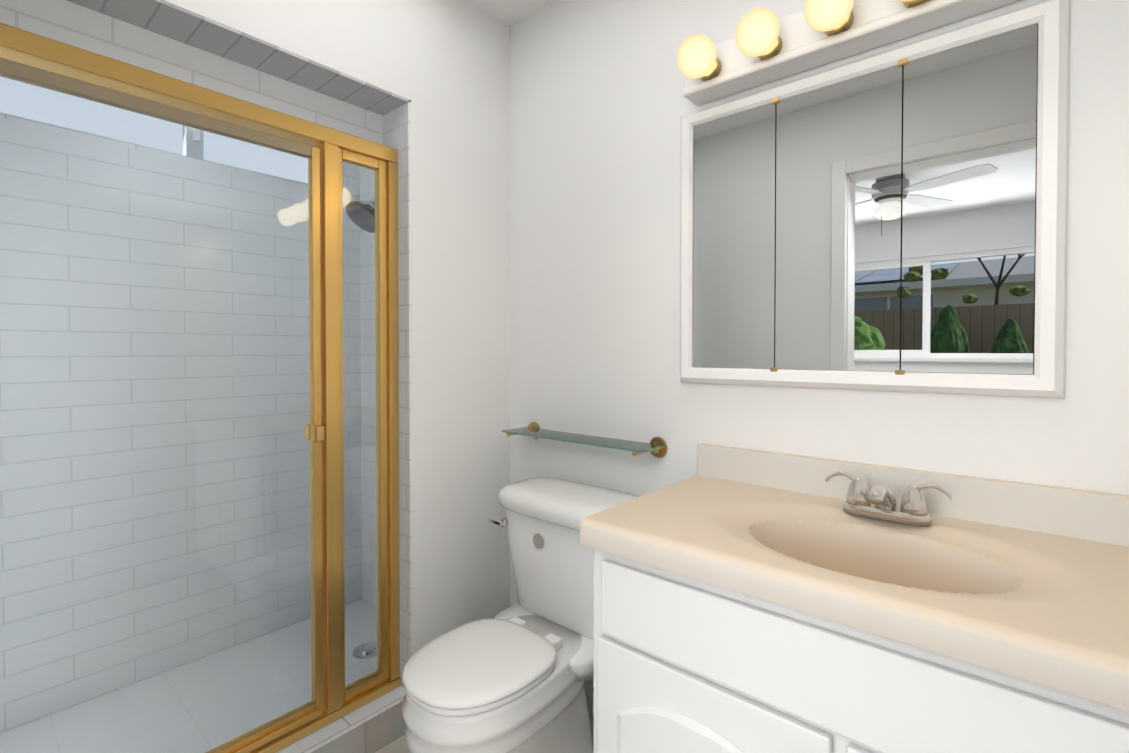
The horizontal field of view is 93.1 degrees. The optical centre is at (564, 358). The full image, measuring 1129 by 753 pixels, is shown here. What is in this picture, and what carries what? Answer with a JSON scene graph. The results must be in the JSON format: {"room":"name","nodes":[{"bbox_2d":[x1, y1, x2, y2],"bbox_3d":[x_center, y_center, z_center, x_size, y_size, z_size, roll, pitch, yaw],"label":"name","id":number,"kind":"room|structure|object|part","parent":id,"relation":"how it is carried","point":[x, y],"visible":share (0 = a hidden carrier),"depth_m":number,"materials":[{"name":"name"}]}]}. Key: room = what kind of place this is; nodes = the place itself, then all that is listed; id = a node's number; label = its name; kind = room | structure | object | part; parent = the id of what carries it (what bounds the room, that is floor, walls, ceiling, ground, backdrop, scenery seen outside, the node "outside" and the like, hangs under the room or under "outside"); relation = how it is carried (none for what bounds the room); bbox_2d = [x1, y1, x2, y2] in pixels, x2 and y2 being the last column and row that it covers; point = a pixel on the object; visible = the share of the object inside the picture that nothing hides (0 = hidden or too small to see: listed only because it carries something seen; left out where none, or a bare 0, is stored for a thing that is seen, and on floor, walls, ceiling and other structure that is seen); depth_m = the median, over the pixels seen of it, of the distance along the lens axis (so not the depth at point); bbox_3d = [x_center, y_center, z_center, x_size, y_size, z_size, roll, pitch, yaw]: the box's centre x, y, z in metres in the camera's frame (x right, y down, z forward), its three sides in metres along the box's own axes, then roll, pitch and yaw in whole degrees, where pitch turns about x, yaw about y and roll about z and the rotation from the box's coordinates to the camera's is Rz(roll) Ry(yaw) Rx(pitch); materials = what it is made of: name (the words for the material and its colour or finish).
{"room":"bathroom","nodes":[
{"label":"bathroom","id":0,"kind":"room"},
{"bbox_2d":[0,118,361,733],"bbox_3d":[-1.462,0.003,2.075,0.140,2.370,1.590,1,1,41],"label":"wall","id":1,"kind":"structure","parent":0,"point":[52,295],"depth_m":1.93,"materials":[{"name":"tile"}]},
{"bbox_2d":[0,83,305,183],"bbox_3d":[-1.460,-0.963,2.026,0.088,0.437,1.240,1,1,41],"label":"shower window","id":2,"kind":"structure","parent":1,"relation":"in","point":[195,149],"depth_m":2.04,"materials":[{"name":"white glass"}]},
{"bbox_3d":[-1.401,-0.872,2.036,0.010,0.080,0.020,1,1,41],"label":"shower window latch","id":3,"kind":"part","parent":2,"relation":"part of","materials":[{"name":"white plastic"}]},
{"bbox_2d":[0,114,343,195],"bbox_3d":[-1.433,-0.750,2.006,0.020,0.013,1.240,1,1,41],"label":"window sill","id":4,"kind":"structure","parent":1,"relation":"on","point":[15,119],"depth_m":1.91,"materials":[{"name":"tile"}]},
{"bbox_2d":[0,0,382,144],"bbox_3d":[-0.889,-0.963,1.564,0.117,0.571,1.350,1,1,41],"label":"wall","id":5,"kind":"structure","parent":0,"point":[73,24],"depth_m":1.37,"materials":[{"name":"tile"}]},
{"bbox_2d":[164,0,509,653],"bbox_3d":[-0.730,-0.026,1.555,0.153,2.443,1.415,1,1,41],"label":"wall","id":6,"kind":"structure","parent":0,"point":[460,220],"depth_m":1.82,"materials":[{"name":"white paint"}]},
{"bbox_2d":[0,58,310,157],"bbox_3d":[-0.945,-0.592,1.308,0.026,0.030,0.635,1,1,41],"label":"shower door frame","id":7,"kind":"object","parent":6,"relation":"attached to","point":[27,74],"visible":1,"depth_m":1.25,"materials":[{"name":"gold metal"}]},
{"bbox_2d":[0,23,397,162],"bbox_3d":[-0.895,-0.652,1.399,0.090,0.046,0.977,1,1,41],"label":"header","id":8,"kind":"object","parent":6,"relation":"attached to","point":[18,45],"visible":0.76,"depth_m":1.28,"materials":[{"name":"gold metal"}]},
{"bbox_2d":[66,0,408,115],"bbox_3d":[-0.871,-0.814,1.382,0.152,0.008,0.985,1,1,41],"label":"soffit","id":9,"kind":"object","parent":6,"relation":"attached to","point":[174,22],"depth_m":1.40,"materials":[{"name":"grey tile"}]},
{"bbox_2d":[205,701,314,752],"bbox_3d":[-0.945,1.028,1.331,0.026,0.030,0.635,1,1,41],"label":"shower door frame","id":10,"kind":"object","parent":6,"relation":"attached to","point":[266,729],"visible":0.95,"depth_m":1.46,"materials":[{"name":"gold metal"}]},
{"bbox_2d":[0,75,313,752],"bbox_3d":[-0.945,0.218,1.319,0.004,1.599,0.639,1,1,41],"label":"glass","id":11,"kind":"object","parent":10,"relation":"in","point":[304,650],"visible":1,"depth_m":1.28,"materials":[{"name":"clear glass"}]},
{"bbox_2d":[231,708,321,752],"bbox_3d":[-0.931,1.039,1.319,0.012,0.018,0.663,1,1,41],"label":"frame rail","id":12,"kind":"object","parent":6,"relation":"attached to","point":[273,735],"visible":1,"depth_m":1.48,"materials":[{"name":"gold metal"}]},
{"bbox_2d":[305,424,309,439],"bbox_3d":[-0.751,0.217,1.583,0.026,0.045,0.026,1,1,41],"label":"door handle","id":13,"kind":"object","parent":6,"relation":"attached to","point":[307,429],"visible":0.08,"depth_m":1.57,"materials":[{"name":"gold metal"}]},
{"bbox_2d":[308,147,322,709],"bbox_3d":[-0.730,0.214,1.569,0.026,1.651,0.024,1,1,41],"label":"frame","id":14,"kind":"object","parent":6,"relation":"attached to","point":[315,420],"visible":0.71,"depth_m":1.56,"materials":[{"name":"gold metal"}]},
{"bbox_2d":[313,425,324,441],"bbox_3d":[-0.712,0.218,1.549,0.026,0.045,0.026,1,1,41],"label":"door handle","id":15,"kind":"object","parent":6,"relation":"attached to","point":[318,433],"visible":1,"depth_m":1.54,"materials":[{"name":"gold metal"}]},
{"bbox_2d":[339,148,344,702],"bbox_3d":[-0.685,0.210,1.625,0.028,1.683,0.016,1,1,41],"label":"shower door frame","id":16,"kind":"object","parent":6,"relation":"attached to","point":[342,434],"visible":0.33,"depth_m":1.62,"materials":[{"name":"gold metal"}]},
{"bbox_2d":[342,149,378,169],"bbox_3d":[-0.640,-0.618,1.664,0.028,0.030,0.120,1,1,41],"label":"shower door frame","id":17,"kind":"object","parent":6,"relation":"attached to","point":[360,160],"visible":0.81,"depth_m":1.66,"materials":[{"name":"gold metal"}]},
{"bbox_2d":[345,671,380,701],"bbox_3d":[-0.640,1.033,1.688,0.028,0.034,0.120,1,1,41],"label":"shower door frame","id":18,"kind":"object","parent":6,"relation":"attached to","point":[365,684],"visible":0.79,"depth_m":1.68,"materials":[{"name":"gold metal"}]},
{"bbox_2d":[342,162,378,684],"bbox_3d":[-0.640,0.207,1.676,0.004,1.627,0.124,1,1,41],"label":"glass","id":19,"kind":"object","parent":18,"relation":"in","point":[356,260],"visible":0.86,"depth_m":1.68,"materials":[{"name":"clear glass"}]},
{"bbox_2d":[375,160,388,682],"bbox_3d":[-0.592,0.208,1.732,0.028,1.683,0.028,1,1,41],"label":"shower door frame","id":20,"kind":"object","parent":6,"relation":"attached to","point":[381,412],"visible":0.81,"depth_m":1.72,"materials":[{"name":"gold metal"}]},
{"bbox_2d":[386,161,399,679],"bbox_3d":[-0.570,0.208,1.754,0.048,1.683,0.034,1,1,41],"label":"jamb","id":21,"kind":"object","parent":6,"relation":"attached to","point":[393,423],"visible":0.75,"depth_m":1.74,"materials":[{"name":"gold metal"}]},
{"bbox_2d":[383,100,412,687],"bbox_3d":[-0.551,0.127,1.764,0.152,1.900,0.008,1,1,41],"label":"tile","id":22,"kind":"structure","parent":6,"relation":"attached to","point":[397,128],"depth_m":1.73,"materials":[{"name":"grey tile"}]},
{"bbox_2d":[311,702,405,752],"bbox_3d":[-0.867,1.143,1.406,0.163,0.109,0.985,1,1,41],"label":"wall","id":23,"kind":"structure","parent":0,"point":[380,731],"depth_m":1.61,"materials":[{"name":"tile"}]},
{"bbox_2d":[248,677,400,752],"bbox_3d":[-0.877,1.068,1.414,0.066,0.028,0.969,1,1,41],"label":"shower door frame sill","id":24,"kind":"structure","parent":23,"relation":"attached to","point":[283,741],"depth_m":1.57,"materials":[{"name":"gold metal"}]},
{"bbox_2d":[316,142,342,713],"bbox_3d":[-0.704,0.210,1.600,0.056,1.683,0.046,1,1,41],"label":"door frame post","id":25,"kind":"object","parent":24,"relation":"on","point":[331,413],"visible":0.88,"depth_m":1.58,"materials":[{"name":"gold metal"}]},
{"bbox_2d":[276,686,405,752],"bbox_3d":[-0.866,1.085,1.405,0.165,0.006,0.985,1,1,41],"label":"shower curb","id":26,"kind":"object","parent":23,"relation":"on","point":[321,737],"depth_m":1.58,"materials":[{"name":"grey tile"}]},
{"bbox_2d":[360,167,376,606],"bbox_3d":[-0.646,-0.038,2.339,0.747,2.443,0.120,1,1,41],"label":"wall","id":27,"kind":"structure","parent":0,"point":[371,511],"depth_m":2.50,"materials":[{"name":"tile"}]},
{"bbox_2d":[346,199,374,232],"bbox_3d":[-0.733,-0.630,2.143,0.150,0.261,0.278,1,1,41],"label":"shower head","id":28,"kind":"object","parent":27,"relation":"attached to","point":[354,210],"depth_m":2.06},
{"bbox_2d":[375,714,593,752],"bbox_3d":[-0.027,1.234,0.908,1.780,0.060,1.500,1,1,41],"label":"floor","id":29,"kind":"structure","parent":0,"point":[398,745],"depth_m":1.65,"materials":[{"name":"tile"}]},
{"bbox_2d":[402,477,639,752],"bbox_3d":[-0.117,0.803,1.500,0.516,0.787,0.706,1,1,41],"label":"toilet","id":30,"kind":"object","parent":29,"relation":"on","point":[512,679],"visible":0.83,"depth_m":1.44,"materials":[{"name":"white ceramic"}]},
{"bbox_3d":[-0.223,0.771,1.378,0.332,0.027,0.377,1,1,41],"label":"lid","id":31,"kind":"part","parent":30,"relation":"part of","materials":[{"name":"white plastic"}]},
{"bbox_3d":[-0.221,0.795,1.380,0.324,0.017,0.372,1,1,41],"label":"seat","id":32,"kind":"part","parent":30,"relation":"part of","materials":[{"name":"white plastic"}]},
{"bbox_3d":[-0.222,0.525,1.715,0.060,0.016,0.012,1,1,41],"label":"lever handle","id":33,"kind":"part","parent":30,"relation":"part of","materials":[{"name":"silver metal"}]},
{"bbox_3d":[0.027,0.645,1.665,0.464,0.326,0.226,1,1,41],"label":"tank","id":34,"kind":"part","parent":30,"relation":"part of","materials":[{"name":"white ceramic"}]},
{"bbox_3d":[0.027,0.445,1.661,0.516,0.074,0.266,1,1,41],"label":"tank lid","id":35,"kind":"part","parent":30,"relation":"part of","materials":[{"name":"white ceramic"}]},
{"bbox_2d":[580,443,1128,752],"bbox_3d":[0.578,0.726,0.997,0.992,0.954,0.561,1,1,41],"label":"bathroom vanity","id":36,"kind":"object","parent":29,"relation":"on","point":[751,601],"visible":1,"depth_m":0.93,"materials":[{"name":"white painted wood"},{"name":"cultured marble"},{"name":"brushed nickel"}]},
{"bbox_3d":[0.233,0.838,0.964,0.338,0.372,0.011,1,1,41],"label":"door panel","id":37,"kind":"part","parent":36,"relation":"part of","materials":[{"name":"white wood"}]},
{"bbox_3d":[0.242,0.830,0.975,0.448,0.497,0.018,1,1,41],"label":"door","id":38,"kind":"part","parent":36,"relation":"part of","materials":[{"name":"white wood"}]},
{"bbox_3d":[0.452,0.581,0.814,0.945,0.025,0.020,1,1,41],"label":"frame rail","id":39,"kind":"part","parent":36,"relation":"part of","materials":[{"name":"white wood"}]},
{"bbox_3d":[0.608,0.835,0.658,0.476,0.497,0.018,1,1,41],"label":"door","id":40,"kind":"part","parent":36,"relation":"part of","materials":[{"name":"white wood"}]},
{"bbox_3d":[0.435,0.497,0.804,0.940,0.150,0.016,1,1,41],"label":"apron panel","id":41,"kind":"part","parent":36,"relation":"part of","materials":[{"name":"white wood"}]},
{"bbox_3d":[0.452,0.411,0.812,0.945,0.035,0.020,1,1,41],"label":"frame rail","id":42,"kind":"part","parent":36,"relation":"part of","materials":[{"name":"white wood"}]},
{"bbox_2d":[825,471,951,524],"bbox_3d":[0.660,0.295,1.112,0.230,0.086,0.131,1,1,41],"label":"faucet","id":43,"kind":"object","parent":36,"relation":"on","point":[877,506],"depth_m":1.12,"materials":[{"name":"silver metal"}]},
{"bbox_2d":[468,0,554,25],"bbox_3d":[-0.085,-1.279,0.922,1.933,0.080,1.500,1,1,41],"label":"ceiling","id":44,"kind":"structure","parent":0,"point":[509,12],"depth_m":1.91,"materials":[{"name":"white paint"}]},
{"bbox_2d":[509,0,1128,687],"bbox_3d":[0.163,-0.030,1.804,2.950,2.443,0.130,1,1,41],"label":"wall","id":45,"kind":"structure","parent":0,"point":[599,104],"depth_m":1.60,"materials":[{"name":"white paint"}]},
{"bbox_2d":[502,422,667,457],"bbox_3d":[0.041,0.268,1.736,0.587,0.064,0.138,1,1,41],"label":"glass shelf","id":46,"kind":"object","parent":45,"relation":"attached to","point":[657,447],"visible":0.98,"depth_m":1.67,"materials":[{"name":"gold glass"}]},
{"bbox_2d":[584,683,593,716],"bbox_3d":[0.089,1.147,1.789,0.800,0.090,0.014,1,1,41],"label":"baseboard","id":47,"kind":"structure","parent":45,"relation":"attached to","point":[590,694],"depth_m":1.78,"materials":[{"name":"white wood"}]},
{"bbox_2d":[677,0,1020,105],"bbox_3d":[0.604,-0.766,1.191,0.778,0.112,0.202,1,1,41],"label":"vanity light bar","id":48,"kind":"object","parent":45,"relation":"attached to","point":[763,46],"visible":1,"depth_m":1.23,"materials":[{"name":"white painted metal"},{"name":"frosted glass"}]},
{"bbox_3d":[0.335,-0.764,1.355,0.098,0.098,0.098,1,1,41],"label":"bulb","id":49,"kind":"part","parent":48,"relation":"part of","materials":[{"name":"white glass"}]},
{"bbox_2d":[700,58,721,80],"bbox_3d":[0.373,-0.763,1.400,0.062,0.062,0.039,1,1,41],"label":"socket","id":50,"kind":"object","parent":48,"relation":"attached to","point":[715,74],"depth_m":1.39,"materials":[{"name":"gold metal"}]},
{"bbox_3d":[0.452,-0.763,1.253,0.098,0.098,0.098,1,1,41],"label":"bulb","id":51,"kind":"part","parent":48,"relation":"part of","materials":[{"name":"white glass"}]},
{"bbox_2d":[758,36,781,60],"bbox_3d":[0.491,-0.761,1.298,0.062,0.062,0.039,1,1,41],"label":"socket","id":52,"kind":"object","parent":48,"relation":"attached to","point":[775,53],"depth_m":1.29,"materials":[{"name":"gold metal"}]},
{"bbox_3d":[0.569,-0.761,1.152,0.098,0.098,0.098,1,1,41],"label":"bulb","id":53,"kind":"part","parent":48,"relation":"part of","materials":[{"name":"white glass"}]},
{"bbox_2d":[824,11,853,35],"bbox_3d":[0.608,-0.760,1.197,0.062,0.062,0.039,1,1,41],"label":"socket","id":54,"kind":"object","parent":48,"relation":"attached to","point":[846,28],"depth_m":1.19,"materials":[{"name":"gold metal"}]},
{"bbox_2d":[903,0,929,7],"bbox_3d":[0.725,-0.758,1.095,0.062,0.062,0.039,1,1,41],"label":"socket","id":55,"kind":"object","parent":48,"relation":"attached to","point":[914,3],"depth_m":1.10,"materials":[{"name":"gold metal"}]},
{"bbox_2d":[680,0,1069,398],"bbox_3d":[0.641,-0.310,1.277,0.818,0.769,0.034,1,1,41],"label":"upper cabinet","id":56,"kind":"object","parent":45,"relation":"attached to","point":[894,219],"visible":1,"depth_m":1.19,"materials":[{"name":"white wood"}]},
{"bbox_2d":[693,103,775,368],"bbox_3d":[0.451,-0.313,1.438,0.227,0.677,0.006,1,1,41],"label":"mirror","id":57,"kind":"object","parent":56,"relation":"attached to","point":[734,148],"depth_m":1.43,"materials":[{"name":"clear glass"}]},
{"bbox_2d":[775,65,902,370],"bbox_3d":[0.642,-0.310,1.273,0.272,0.677,0.006,1,1,41],"label":"mirror","id":58,"kind":"object","parent":56,"relation":"attached to","point":[839,138],"depth_m":1.26,"materials":[{"name":"clear glass"}]},
{"bbox_2d":[901,24,1036,373],"bbox_3d":[0.830,-0.308,1.110,0.220,0.677,0.006,1,1,41],"label":"mirror","id":59,"kind":"object","parent":56,"relation":"attached to","point":[969,102],"depth_m":1.10,"materials":[{"name":"clear glass"}]},
{"bbox_2d":[697,443,1128,546],"bbox_3d":[0.755,0.317,1.196,0.992,0.142,0.020,1,1,41],"label":"backsplash","id":60,"kind":"structure","parent":45,"relation":"attached to","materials":[{"name":"stone"}]},
{"label":"outside","id":61,"kind":"structure","parent":0,"visible":0},
{"bbox_2d":[0,599,376,752],"bbox_3d":[-1.127,1.207,1.801,0.747,0.090,1.350,1,1,41],"label":"floor","id":62,"kind":"structure","parent":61,"point":[215,699],"depth_m":1.80,"materials":[{"name":"tile"}]},
{"bbox_2d":[352,642,376,658],"bbox_3d":[-0.780,1.149,2.115,0.110,0.016,0.110,1,1,41],"label":"shower drain","id":63,"kind":"object","parent":62,"relation":"on","point":[357,650],"depth_m":2.10,"materials":[{"name":"silver metal"}]}
]}

